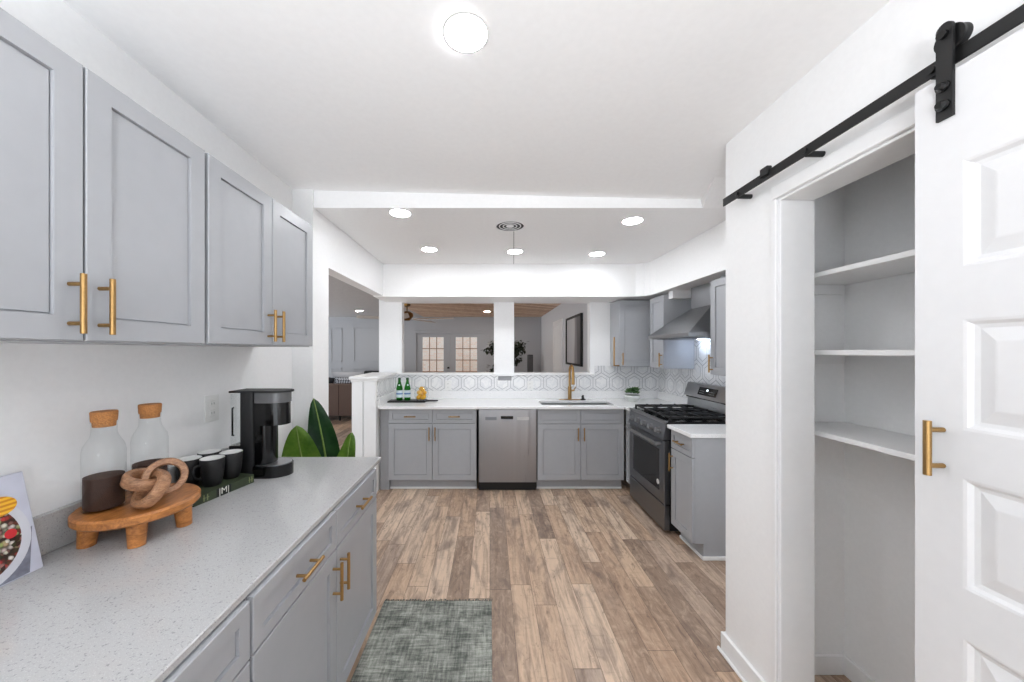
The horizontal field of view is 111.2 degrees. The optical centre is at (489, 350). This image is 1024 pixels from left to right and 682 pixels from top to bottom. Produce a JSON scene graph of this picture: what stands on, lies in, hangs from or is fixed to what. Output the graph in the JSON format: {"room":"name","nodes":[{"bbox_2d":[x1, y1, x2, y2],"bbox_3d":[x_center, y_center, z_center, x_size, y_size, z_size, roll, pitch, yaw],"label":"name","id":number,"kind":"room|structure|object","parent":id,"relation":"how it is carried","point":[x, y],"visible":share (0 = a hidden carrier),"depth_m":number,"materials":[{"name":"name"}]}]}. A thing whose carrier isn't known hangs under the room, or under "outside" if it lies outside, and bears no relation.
{"room":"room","nodes":[
{"label":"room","id":0,"kind":"room"},
{"bbox_2d":[0,0,382,516],"bbox_3d":[-1.319,0.135,1.135,0.257,2.750,6.670,0,0,0],"label":"wall","id":1,"kind":"structure","parent":0,"point":[49,392],"depth_m":1.34,"materials":[{"name":"white paint"}]},
{"bbox_2d":[0,8,204,344],"bbox_3d":[-1.141,-0.362,0.862,0.368,0.684,0.733,0,0,0],"label":"upper cabinet","id":2,"kind":"object","parent":1,"relation":"attached to","point":[102,201],"visible":1,"depth_m":0.87,"materials":[{"name":"grey paint"}]},
{"bbox_2d":[204,394,218,422],"bbox_3d":[-1.322,0.275,1.665,0.010,0.125,0.085,0,0,0],"label":"wall outlet","id":3,"kind":"object","parent":1,"relation":"attached to","point":[211,402],"visible":1,"depth_m":1.66,"materials":[{"name":"white plastic"}]},
{"bbox_2d":[210,400,214,406],"bbox_3d":[-1.320,0.253,1.665,0.004,0.030,0.034,0,0,0],"label":"socket","id":4,"kind":"object","parent":3,"relation":"attached to","point":[212,402],"depth_m":1.66,"materials":[{"name":"white plastic"}]},
{"bbox_2d":[210,409,214,416],"bbox_3d":[-1.320,0.297,1.665,0.004,0.030,0.034,0,0,0],"label":"socket","id":5,"kind":"object","parent":3,"relation":"attached to","point":[212,411],"depth_m":1.66,"materials":[{"name":"white plastic"}]},
{"bbox_2d":[159,153,312,346],"bbox_3d":[-1.141,-0.362,1.604,0.368,0.684,0.734,0,0,0],"label":"upper cabinet","id":6,"kind":"object","parent":1,"relation":"attached to","point":[259,252],"visible":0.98,"depth_m":1.48,"materials":[{"name":"grey paint"}]},
{"bbox_2d":[349,372,396,493],"bbox_3d":[-1.320,0.891,4.010,0.310,1.237,0.730,0,0,0],"label":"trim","id":7,"kind":"structure","parent":1,"relation":"attached to","point":[370,380],"depth_m":3.67,"materials":[{"name":"white wood"}]},
{"bbox_2d":[377,377,393,407],"bbox_3d":[-1.199,0.470,4.039,0.012,0.280,0.638,0,0,0],"label":"trim","id":8,"kind":"structure","parent":1,"relation":"attached to","point":[386,386],"depth_m":3.96,"materials":[{"name":"tile"}]},
{"bbox_2d":[329,317,540,377],"bbox_3d":[-2.200,0.210,9.852,7.600,2.600,0.135,0,0,0],"label":"wall","id":9,"kind":"structure","parent":0,"point":[353,341],"depth_m":9.80,"materials":[{"name":"grey paint"}]},
{"bbox_2d":[413,331,487,371],"bbox_3d":[-1.100,0.477,9.809,2.080,2.066,0.183,0,0,0],"label":"door","id":10,"kind":"structure","parent":9,"relation":"in","point":[449,348],"depth_m":9.82,"materials":[{"name":"grey paint"}]},
{"bbox_2d":[63,0,889,316],"bbox_3d":[-1.850,-1.165,3.850,8.300,0.450,12.100,0,0,0],"label":"ceiling","id":11,"kind":"structure","parent":0,"point":[574,120],"depth_m":1.50,"materials":[{"name":"white paint"}]},
{"bbox_2d":[388,208,411,217],"bbox_3d":[-0.630,-0.964,2.456,0.160,0.003,0.160,0,0,0],"label":"recessed light","id":12,"kind":"object","parent":11,"relation":"in","point":[396,212],"visible":1,"depth_m":2.44,"materials":[{"name":"white plastic"}]},
{"bbox_2d":[390,209,409,216],"bbox_3d":[-0.630,-0.964,2.456,0.139,0.002,0.139,0,0,5],"label":"diffuser","id":13,"kind":"object","parent":12,"relation":"attached to","point":[394,212],"depth_m":2.45,"materials":[{"name":"white plastic"}]},
{"bbox_2d":[356,304,452,322],"bbox_3d":[-1.616,-0.760,6.964,1.804,0.340,1.814,0,0,0],"label":"ceiling fan","id":14,"kind":"object","parent":11,"relation":"hanging from","point":[408,315],"visible":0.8,"depth_m":6.90,"materials":[{"name":"brown metal"}]},
{"bbox_2d":[421,247,437,251],"bbox_3d":[-0.580,-0.964,3.340,0.160,0.003,0.160,0,0,0],"label":"recessed light","id":15,"kind":"object","parent":11,"relation":"in","point":[427,249],"visible":1,"depth_m":3.34,"materials":[{"name":"white plastic"}]},
{"bbox_2d":[422,248,435,251],"bbox_3d":[-0.580,-0.964,3.340,0.139,0.002,0.139,0,0,5],"label":"diffuser","id":16,"kind":"object","parent":15,"relation":"attached to","point":[423,249],"depth_m":3.34,"materials":[{"name":"white plastic"}]},
{"bbox_2d":[442,10,489,53],"bbox_3d":[-0.080,-1.054,1.165,0.160,0.003,0.160,0,0,0],"label":"recessed light","id":17,"kind":"object","parent":11,"relation":"in","point":[466,31],"visible":1,"depth_m":1.16,"materials":[{"name":"white plastic"}]},
{"bbox_2d":[495,220,524,231],"bbox_3d":[0.155,-0.962,2.710,0.236,0.006,0.236,0,0,0],"label":"ceiling vent","id":18,"kind":"object","parent":11,"relation":"in","point":[508,226],"visible":1,"depth_m":2.71,"materials":[{"name":"white metal"}]},
{"bbox_2d":[507,249,522,253],"bbox_3d":[0.245,-0.964,3.410,0.160,0.003,0.160,0,0,0],"label":"recessed light","id":19,"kind":"object","parent":11,"relation":"in","point":[512,251],"visible":1,"depth_m":3.40,"materials":[{"name":"white plastic"}]},
{"bbox_2d":[589,252,604,255],"bbox_3d":[1.070,-0.964,3.500,0.160,0.003,0.160,0,0,0],"label":"recessed light","id":20,"kind":"object","parent":11,"relation":"in","point":[593,253],"visible":1,"depth_m":3.51,"materials":[{"name":"white plastic"}]},
{"bbox_2d":[621,217,643,224],"bbox_3d":[1.060,-0.964,2.605,0.160,0.003,0.160,0,0,0],"label":"recessed light","id":21,"kind":"object","parent":11,"relation":"in","point":[632,220],"visible":1,"depth_m":2.59,"materials":[{"name":"white plastic"}]},
{"bbox_2d":[622,218,642,223],"bbox_3d":[1.060,-0.964,2.605,0.139,0.002,0.139,0,0,-13],"label":"diffuser","id":22,"kind":"object","parent":21,"relation":"attached to","point":[628,220],"depth_m":2.59,"materials":[{"name":"white plastic"}]},
{"bbox_2d":[379,300,625,470],"bbox_3d":[0.407,0.280,4.430,3.586,2.460,0.120,0,0,0],"label":"wall","id":23,"kind":"structure","parent":0,"point":[391,314],"depth_m":4.37,"materials":[{"name":"white paint"}]},
{"bbox_2d":[445,380,450,389],"bbox_3d":[-0.520,0.435,4.353,0.080,0.125,0.010,0,0,0],"label":"wall outlet","id":24,"kind":"object","parent":23,"relation":"attached to","point":[447,382],"visible":1,"depth_m":4.35,"materials":[{"name":"white plastic"}]},
{"bbox_2d":[399,372,594,375],"bbox_3d":[0.085,0.298,4.430,2.430,0.037,0.190,0,0,0],"label":"trim","id":25,"kind":"structure","parent":23,"relation":"attached to","point":[404,373],"depth_m":4.34,"materials":[{"name":"white wood"}]},
{"bbox_2d":[498,376,511,379],"bbox_3d":[0.185,0.346,4.363,0.170,0.058,0.014,0,0,0],"label":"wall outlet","id":26,"kind":"structure","parent":23,"relation":"attached to","point":[499,377],"depth_m":4.36,"materials":[{"name":"grey metal"}]},
{"bbox_2d":[394,366,657,390],"bbox_3d":[0.455,0.350,4.364,3.310,0.320,0.012,0,0,0],"label":"backsplash","id":27,"kind":"structure","parent":23,"relation":"attached to","point":[606,378],"depth_m":4.36,"materials":[{"name":"tile"}]},
{"bbox_2d":[373,220,725,303],"bbox_3d":[0.450,-0.787,3.035,3.500,0.375,2.870,0,0,0],"label":"soffit","id":28,"kind":"structure","parent":23,"relation":"attached to","point":[700,260],"depth_m":3.90,"materials":[{"name":"white paint"}]},
{"bbox_2d":[610,300,649,366],"bbox_3d":[1.794,-0.199,4.185,0.595,0.773,0.342,0,0,0],"label":"upper cabinet","id":29,"kind":"object","parent":23,"relation":"attached to","point":[629,319],"visible":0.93,"depth_m":4.06,"materials":[{"name":"grey paint"}]},
{"bbox_2d":[613,337,618,365],"bbox_3d":[1.472,0.015,4.070,0.082,0.339,0.048,0,0,-28],"label":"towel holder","id":30,"kind":"object","parent":29,"relation":"attached to","point":[613,337],"visible":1,"depth_m":4.06,"materials":[{"name":"gold metal"}]},
{"bbox_2d":[541,304,586,371],"bbox_3d":[1.490,0.210,7.145,0.120,2.600,5.310,0,0,0],"label":"wall","id":31,"kind":"structure","parent":0,"point":[564,311],"depth_m":7.20,"materials":[{"name":"grey paint"}]},
{"bbox_2d":[553,318,562,371],"bbox_3d":[1.415,0.440,7.330,0.030,2.140,0.960,0,0,0],"label":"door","id":32,"kind":"structure","parent":31,"relation":"in","point":[557,325],"depth_m":7.25,"materials":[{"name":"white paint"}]},
{"bbox_2d":[566,313,582,366],"bbox_3d":[1.411,-0.165,5.915,0.038,0.830,1.070,0,0,0],"label":"framed picture","id":33,"kind":"object","parent":31,"relation":"attached to","point":[574,324],"visible":1,"depth_m":5.78,"materials":[{"name":"black metal"}]},
{"bbox_2d":[329,416,850,681],"bbox_3d":[-1.800,1.560,3.850,8.400,0.100,12.100,0,0,0],"label":"floor","id":34,"kind":"structure","parent":0,"point":[582,585],"depth_m":2.30,"materials":[{"name":"wood"}]},
{"bbox_2d":[162,600,249,681],"bbox_3d":[-0.930,1.066,0.636,0.740,0.888,0.485,0,0,0],"label":"base cabinet","id":35,"kind":"object","parent":34,"relation":"on","point":[223,655],"visible":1,"depth_m":0.79,"materials":[{"name":"grey paint"}]},
{"bbox_2d":[243,469,375,681],"bbox_3d":[-0.930,1.066,1.370,0.740,0.888,0.970,0,0,0],"label":"base cabinet","id":36,"kind":"object","parent":34,"relation":"on","point":[312,615],"visible":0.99,"depth_m":1.27,"materials":[{"name":"grey paint"}]},
{"bbox_2d":[0,442,380,681],"bbox_3d":[-0.969,0.552,1.163,0.714,0.138,1.625,0,0,0],"label":"countertop","id":37,"kind":"structure","parent":36,"relation":"on","point":[105,611],"depth_m":0.91,"materials":[{"name":"stone"}]},
{"bbox_2d":[0,471,42,586],"bbox_3d":[-1.277,0.469,0.849,0.079,0.269,0.246,0,0,0],"label":"cookbook","id":38,"kind":"object","parent":37,"relation":"on","point":[20,555],"visible":1,"depth_m":0.94,"materials":[{"name":"paper"}]},
{"bbox_2d":[0,507,30,583],"bbox_3d":[-1.263,0.485,0.844,0.052,0.231,0.236,0,0,0],"label":"bowl","id":39,"kind":"object","parent":38,"relation":"on","point":[15,522],"depth_m":0.93,"materials":[{"name":"white ceramic"}]},
{"bbox_2d":[68,483,200,548],"bbox_3d":[-1.163,0.549,1.165,0.310,0.105,0.310,0,0,0],"label":"serving board","id":40,"kind":"object","parent":37,"relation":"on","point":[87,525],"visible":0.79,"depth_m":1.07,"materials":[{"name":"brown wood"}]},
{"bbox_2d":[80,409,126,513],"bbox_3d":[-1.218,0.344,1.105,0.098,0.306,0.098,0,0,0],"label":"glass bottle","id":41,"kind":"object","parent":40,"relation":"on","point":[100,418],"visible":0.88,"depth_m":1.09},
{"bbox_2d":[82,470,124,511],"bbox_3d":[-1.218,0.438,1.105,0.092,0.104,0.092,0,0,0],"label":"ground","id":42,"kind":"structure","parent":41,"relation":"in","point":[101,491],"depth_m":1.07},
{"bbox_2d":[130,403,168,492],"bbox_3d":[-1.214,0.344,1.250,0.098,0.306,0.098,0,0,0],"label":"glass bottle","id":43,"kind":"object","parent":40,"relation":"on","point":[147,410],"visible":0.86,"depth_m":1.23,"materials":[{"name":"clear glass"}]},
{"bbox_2d":[132,458,167,491],"bbox_3d":[-1.214,0.441,1.250,0.092,0.098,0.092,0,0,0],"label":"ground","id":44,"kind":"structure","parent":43,"relation":"in","point":[142,464],"depth_m":1.23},
{"bbox_2d":[120,458,188,509],"bbox_3d":[-1.096,0.427,1.135,0.157,0.140,0.141,0,0,0],"label":"wood knot","id":45,"kind":"object","parent":40,"relation":"on","point":[149,484],"visible":1,"depth_m":1.11,"materials":[{"name":"brown wood"}]},
{"bbox_2d":[192,473,253,506],"bbox_3d":[-1.181,0.582,1.485,0.160,0.036,0.262,0,0,13],"label":"hardcover book","id":46,"kind":"object","parent":37,"relation":"on","point":[227,485],"visible":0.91,"depth_m":1.47,"materials":[{"name":"paper"}]},
{"bbox_2d":[175,455,201,484],"bbox_3d":[-1.259,0.507,1.471,0.087,0.114,0.105,0,0,-4],"label":"mug","id":47,"kind":"object","parent":46,"relation":"on","point":[191,461],"visible":0.58,"depth_m":1.45,"materials":[{"name":"black ceramic"}]},
{"bbox_2d":[191,455,224,486],"bbox_3d":[-1.165,0.507,1.461,0.087,0.114,0.105,0,0,-6],"label":"mug","id":48,"kind":"object","parent":46,"relation":"on","point":[211,468],"visible":1,"depth_m":1.44,"materials":[{"name":"black ceramic"}]},
{"bbox_2d":[197,449,221,457],"bbox_3d":[-1.260,0.507,1.564,0.105,0.114,0.087,0,0,16],"label":"mug","id":49,"kind":"object","parent":46,"relation":"on","point":[209,452],"visible":0.27,"depth_m":1.57,"materials":[{"name":"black ceramic"}]},
{"bbox_2d":[219,449,242,478],"bbox_3d":[-1.154,0.507,1.568,0.087,0.114,0.105,0,0,-4],"label":"mug","id":50,"kind":"object","parent":46,"relation":"on","point":[233,457],"visible":0.84,"depth_m":1.54,"materials":[{"name":"black ceramic"}]},
{"bbox_2d":[229,388,293,478],"bbox_3d":[-1.094,0.396,1.705,0.268,0.409,0.139,0,0,0],"label":"coffee maker","id":51,"kind":"object","parent":37,"relation":"on","point":[262,410],"visible":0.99,"depth_m":1.65,"materials":[{"name":"black plastic"}]},
{"bbox_2d":[253,459,293,478],"bbox_3d":[-1.037,0.573,1.705,0.146,0.055,0.139,0,0,0],"label":"drip tray","id":52,"kind":"object","parent":51,"relation":"on","point":[275,468],"depth_m":1.65,"materials":[{"name":"black plastic"}]},
{"bbox_2d":[281,398,355,456],"bbox_3d":[-1.048,0.907,2.137,0.387,1.206,0.270,0,0,-35],"label":"banana plant","id":53,"kind":"object","parent":34,"relation":"on","point":[321,440],"visible":0.31,"depth_m":2.22,"materials":[{"name":"green plant"}]},
{"bbox_2d":[329,384,351,420],"bbox_3d":[-3.790,1.115,7.922,1.820,0.790,0.856,0,0,0],"label":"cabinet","id":54,"kind":"object","parent":34,"relation":"on","point":[340,395],"visible":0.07,"depth_m":7.50,"materials":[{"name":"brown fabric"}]},
{"bbox_2d":[329,377,334,383],"bbox_3d":[-3.740,0.790,7.800,0.529,0.504,0.163,0,0,-1],"label":"throw pillow","id":55,"kind":"object","parent":54,"relation":"on","point":[331,380],"visible":0.09,"depth_m":7.81,"materials":[{"name":"black fabric"}]},
{"bbox_2d":[335,377,351,383],"bbox_3d":[-3.220,0.790,7.780,0.480,0.391,0.159,0,0,0],"label":"throw pillow","id":56,"kind":"object","parent":54,"relation":"on","point":[338,380],"visible":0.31,"depth_m":7.75,"materials":[{"name":"white fabric"}]},
{"bbox_2d":[331,372,361,383],"bbox_3d":[-3.300,0.730,8.020,0.700,0.475,0.153,0,0,0],"label":"countertop","id":57,"kind":"structure","parent":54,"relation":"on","point":[333,374],"depth_m":8.02,"materials":[{"name":"white stone"}]},
{"bbox_2d":[380,409,389,489],"bbox_3d":[-1.141,1.069,4.090,0.098,0.882,0.580,0,0,0],"label":"base cabinet","id":58,"kind":"object","parent":34,"relation":"on","point":[384,413],"visible":0.43,"depth_m":3.80,"materials":[{"name":"grey paint"}]},
{"bbox_2d":[350,598,491,681],"bbox_3d":[-0.310,1.505,1.237,0.650,0.008,1.774,0,0,0],"label":"runner rug","id":59,"kind":"object","parent":34,"relation":"on","point":[408,641],"visible":1,"depth_m":1.79,"materials":[{"name":"grey fabric"}]},
{"bbox_2d":[389,409,477,488],"bbox_3d":[-0.618,1.069,4.032,0.945,0.882,0.636,0,0,0],"label":"base cabinet","id":60,"kind":"object","parent":34,"relation":"on","point":[429,448],"visible":0.98,"depth_m":3.76,"materials":[{"name":"grey paint"}]},
{"bbox_2d":[378,391,687,410],"bbox_3d":[0.453,0.562,3.974,3.289,0.125,0.765,0,0,0],"label":"countertop","id":61,"kind":"structure","parent":60,"relation":"on","point":[446,399],"depth_m":4.14,"materials":[{"name":"white stone"}]},
{"bbox_2d":[387,399,437,402],"bbox_3d":[-0.902,0.586,4.080,0.595,0.018,0.170,0,0,0],"label":"serving tray","id":62,"kind":"object","parent":61,"relation":"on","point":[391,400],"visible":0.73,"depth_m":4.00,"materials":[{"name":"black metal"}]},
{"bbox_2d":[396,378,402,400],"bbox_3d":[-1.055,0.448,4.080,0.074,0.262,0.074,0,0,0],"label":"water bottle","id":63,"kind":"object","parent":62,"relation":"on","point":[399,389],"visible":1,"depth_m":4.06,"materials":[{"name":"green glass"}]},
{"bbox_2d":[404,378,410,399],"bbox_3d":[-0.965,0.448,4.090,0.074,0.262,0.074,0,0,-14],"label":"water bottle","id":64,"kind":"object","parent":62,"relation":"on","point":[407,390],"visible":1,"depth_m":4.07,"materials":[{"name":"green glass"}]},
{"bbox_2d":[559,364,580,399],"bbox_3d":[0.965,0.380,4.155,0.260,0.430,0.220,0,0,0],"label":"faucet","id":65,"kind":"object","parent":61,"relation":"on","point":[571,380],"visible":1,"depth_m":4.21,"materials":[{"name":"gold metal"}]},
{"bbox_2d":[541,403,608,404],"bbox_3d":[0.970,0.728,3.990,0.824,0.204,0.324,0,0,0],"label":"sink","id":66,"kind":"object","parent":61,"relation":"in","point":[541,403],"visible":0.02,"depth_m":4.14,"materials":[{"name":"metal"}]},
{"bbox_2d":[624,386,639,401],"bbox_3d":[1.669,0.510,4.100,0.201,0.169,0.176,0,0,0],"label":"potted succulent","id":67,"kind":"object","parent":61,"relation":"on","point":[634,397],"visible":1,"depth_m":4.06,"materials":[{"name":"white ceramic"}]},
{"bbox_2d":[480,340,528,371],"bbox_3d":[0.361,0.604,8.124,1.052,1.811,0.980,0,0,-34],"label":"ficus tree","id":68,"kind":"object","parent":34,"relation":"on","point":[517,348],"visible":0.29,"depth_m":8.10,"materials":[{"name":"green plant"}]},
{"bbox_2d":[478,409,536,489],"bbox_3d":[0.189,1.069,4.034,0.628,0.882,0.582,0,0,0],"label":"dishwasher","id":69,"kind":"object","parent":34,"relation":"on","point":[507,438],"visible":0.98,"depth_m":3.75,"materials":[{"name":"silver metal"}]},
{"bbox_2d":[527,355,532,371],"bbox_3d":[1.075,0.810,9.375,0.170,1.400,0.290,0,0,0],"label":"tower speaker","id":70,"kind":"object","parent":34,"relation":"on","point":[529,357],"visible":0.3,"depth_m":9.24},
{"bbox_2d":[529,355,532,371],"bbox_3d":[1.075,0.620,9.246,0.110,0.980,0.008,0,0,0],"label":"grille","id":71,"kind":"object","parent":70,"relation":"attached to","point":[530,356],"depth_m":9.24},
{"bbox_2d":[537,409,623,488],"bbox_3d":[0.973,1.069,4.032,0.930,0.882,0.636,0,0,0],"label":"base cabinet","id":72,"kind":"object","parent":34,"relation":"on","point":[577,448],"visible":0.91,"depth_m":3.76,"materials":[{"name":"grey paint"}]},
{"bbox_2d":[626,410,629,483],"bbox_3d":[1.755,1.069,3.686,0.600,0.882,0.188,0,0,0],"label":"base cabinet","id":73,"kind":"object","parent":34,"relation":"on","point":[627,411],"visible":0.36,"depth_m":3.70,"materials":[{"name":"grey paint"}]},
{"bbox_2d":[625,382,725,530],"bbox_3d":[1.726,0.900,3.228,0.718,1.160,0.720,0,0,0],"label":"gas range","id":74,"kind":"object","parent":34,"relation":"on","point":[650,437],"visible":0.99,"depth_m":3.11,"materials":[{"name":"metal"}]},
{"bbox_2d":[629,407,725,423],"bbox_3d":[1.729,0.597,3.228,0.602,0.027,0.720,0,0,0],"label":"cooktop","id":75,"kind":"object","parent":74,"relation":"in","point":[651,416],"depth_m":2.97,"materials":[{"name":"metal"}]},
{"bbox_2d":[668,430,725,558],"bbox_3d":[1.757,1.069,2.676,0.671,0.882,0.300,0,0,0],"label":"base cabinet","id":76,"kind":"object","parent":34,"relation":"on","point":[698,465],"visible":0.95,"depth_m":2.53,"materials":[{"name":"grey paint"}]},
{"bbox_2d":[667,424,725,437],"bbox_3d":[1.764,0.562,2.662,0.667,0.125,0.333,0,0,0],"label":"countertop","id":77,"kind":"structure","parent":76,"relation":"on","point":[689,430],"depth_m":2.64,"materials":[{"name":"white stone"}]},
{"bbox_2d":[624,394,639,401],"bbox_3d":[1.665,0.557,4.100,0.176,0.075,0.176,0,0,0],"label":"bowl","id":78,"kind":"object","parent":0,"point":[629,397],"depth_m":4.05,"materials":[{"name":"ceramic"}]},
{"bbox_2d":[694,339,694,368],"bbox_3d":[2.160,0.135,3.035,0.100,2.750,2.670,0,0,0],"label":"wall","id":79,"kind":"structure","parent":0,"point":[694,339],"depth_m":3.61,"materials":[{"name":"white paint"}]},
{"bbox_2d":[650,294,693,368],"bbox_3d":[1.920,-0.194,3.743,0.352,0.763,0.305,0,0,0],"label":"upper cabinet","id":80,"kind":"object","parent":79,"relation":"attached to","point":[664,354],"visible":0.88,"depth_m":3.59,"materials":[{"name":"grey paint"}]},
{"bbox_2d":[648,282,710,339],"bbox_3d":[1.856,-0.354,3.210,0.482,0.492,0.730,0,0,0],"label":"range hood","id":81,"kind":"object","parent":79,"relation":"attached to","point":[695,323],"visible":0.59,"depth_m":3.13,"materials":[{"name":"metal"}]},
{"bbox_2d":[669,291,690,298],"bbox_3d":[1.960,-0.562,3.542,0.260,0.075,0.085,0,0,0],"label":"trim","id":82,"kind":"structure","parent":79,"relation":"attached to","point":[672,294],"depth_m":3.50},
{"bbox_2d":[658,339,725,397],"bbox_3d":[2.104,0.005,3.129,0.012,1.210,2.458,0,0,0],"label":"backsplash","id":83,"kind":"structure","parent":79,"relation":"attached to","point":[672,381],"depth_m":3.57,"materials":[{"name":"tile"}]},
{"bbox_2d":[702,556,725,560],"bbox_3d":[1.809,1.496,2.518,0.562,0.028,0.012,0,0,0],"label":"trim","id":84,"kind":"structure","parent":79,"relation":"attached to","point":[704,558],"depth_m":2.51,"materials":[{"name":"white wood"}]},
{"bbox_2d":[708,276,725,375],"bbox_3d":[1.920,-0.184,2.663,0.352,0.761,0.335,0,0,0],"label":"upper cabinet","id":85,"kind":"object","parent":79,"relation":"attached to","point":[718,286],"visible":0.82,"depth_m":2.74,"materials":[{"name":"grey paint"}]},
{"bbox_2d":[814,153,914,681],"bbox_3d":[1.538,0.135,0.973,0.445,2.750,1.545,0,0,0],"label":"wall","id":86,"kind":"structure","parent":0,"point":[865,498],"depth_m":1.53,"materials":[{"name":"white paint"}]},
{"bbox_2d":[815,654,875,681],"bbox_3d":[1.488,1.465,0.970,0.344,0.090,1.340,0,0,0],"label":"baseboard","id":87,"kind":"structure","parent":86,"relation":"attached to","point":[825,664],"depth_m":1.63,"materials":[{"name":"white wood"}]},
{"bbox_2d":[815,249,914,294],"bbox_3d":[1.509,-0.292,0.972,0.298,0.065,1.333,0,0,0],"label":"shelf","id":88,"kind":"object","parent":86,"relation":"attached to","point":[831,281],"visible":0.45,"depth_m":1.37,"materials":[{"name":"white paint"}]},
{"bbox_2d":[815,422,914,460],"bbox_3d":[1.509,0.366,0.972,0.298,0.065,1.333,0,0,0],"label":"shelf","id":89,"kind":"object","parent":86,"relation":"attached to","point":[884,441],"visible":0.45,"depth_m":1.35,"materials":[{"name":"white paint"}]},
{"bbox_2d":[815,350,914,363],"bbox_3d":[1.509,0.030,0.972,0.298,0.065,1.333,0,0,0],"label":"shelf","id":90,"kind":"object","parent":86,"relation":"attached to","point":[821,356],"visible":0.45,"depth_m":1.35,"materials":[{"name":"white paint"}]},
{"bbox_2d":[726,0,1023,681],"bbox_3d":[1.245,0.135,-0.228,0.140,2.750,3.945,0,0,0],"label":"wall","id":91,"kind":"structure","parent":0,"point":[897,42],"depth_m":1.49,"materials":[{"name":"white paint"}]},
{"bbox_2d":[717,631,764,681],"bbox_3d":[1.386,1.460,1.612,0.478,0.100,0.322,0,0,0],"label":"baseboard","id":92,"kind":"structure","parent":91,"relation":"attached to","point":[745,671],"depth_m":1.64,"materials":[{"name":"white wood"}]},
{"bbox_2d":[771,105,914,681],"bbox_3d":[1.238,0.417,0.955,0.151,2.185,0.990,0,0,0],"label":"trim","id":93,"kind":"structure","parent":91,"relation":"attached to","point":[796,208],"depth_m":1.42,"materials":[{"name":"white wood"}]},
{"bbox_2d":[723,4,1023,681],"bbox_3d":[1.115,0.355,0.711,0.120,2.286,1.922,0,0,0],"label":"barn door","id":94,"kind":"structure","parent":91,"relation":"in","point":[969,121],"depth_m":0.81,"materials":[{"name":"white paint"}]},
{"label":"outside","id":95,"kind":"structure","parent":0,"visible":0},
{"bbox_2d":[423,337,476,370],"bbox_3d":[-1.000,-0.040,11.700,7.000,3.300,0.200,0,0,0],"label":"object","id":96,"kind":"structure","parent":95,"point":[469,355],"depth_m":11.60,"materials":[{"name":"beige glass"}]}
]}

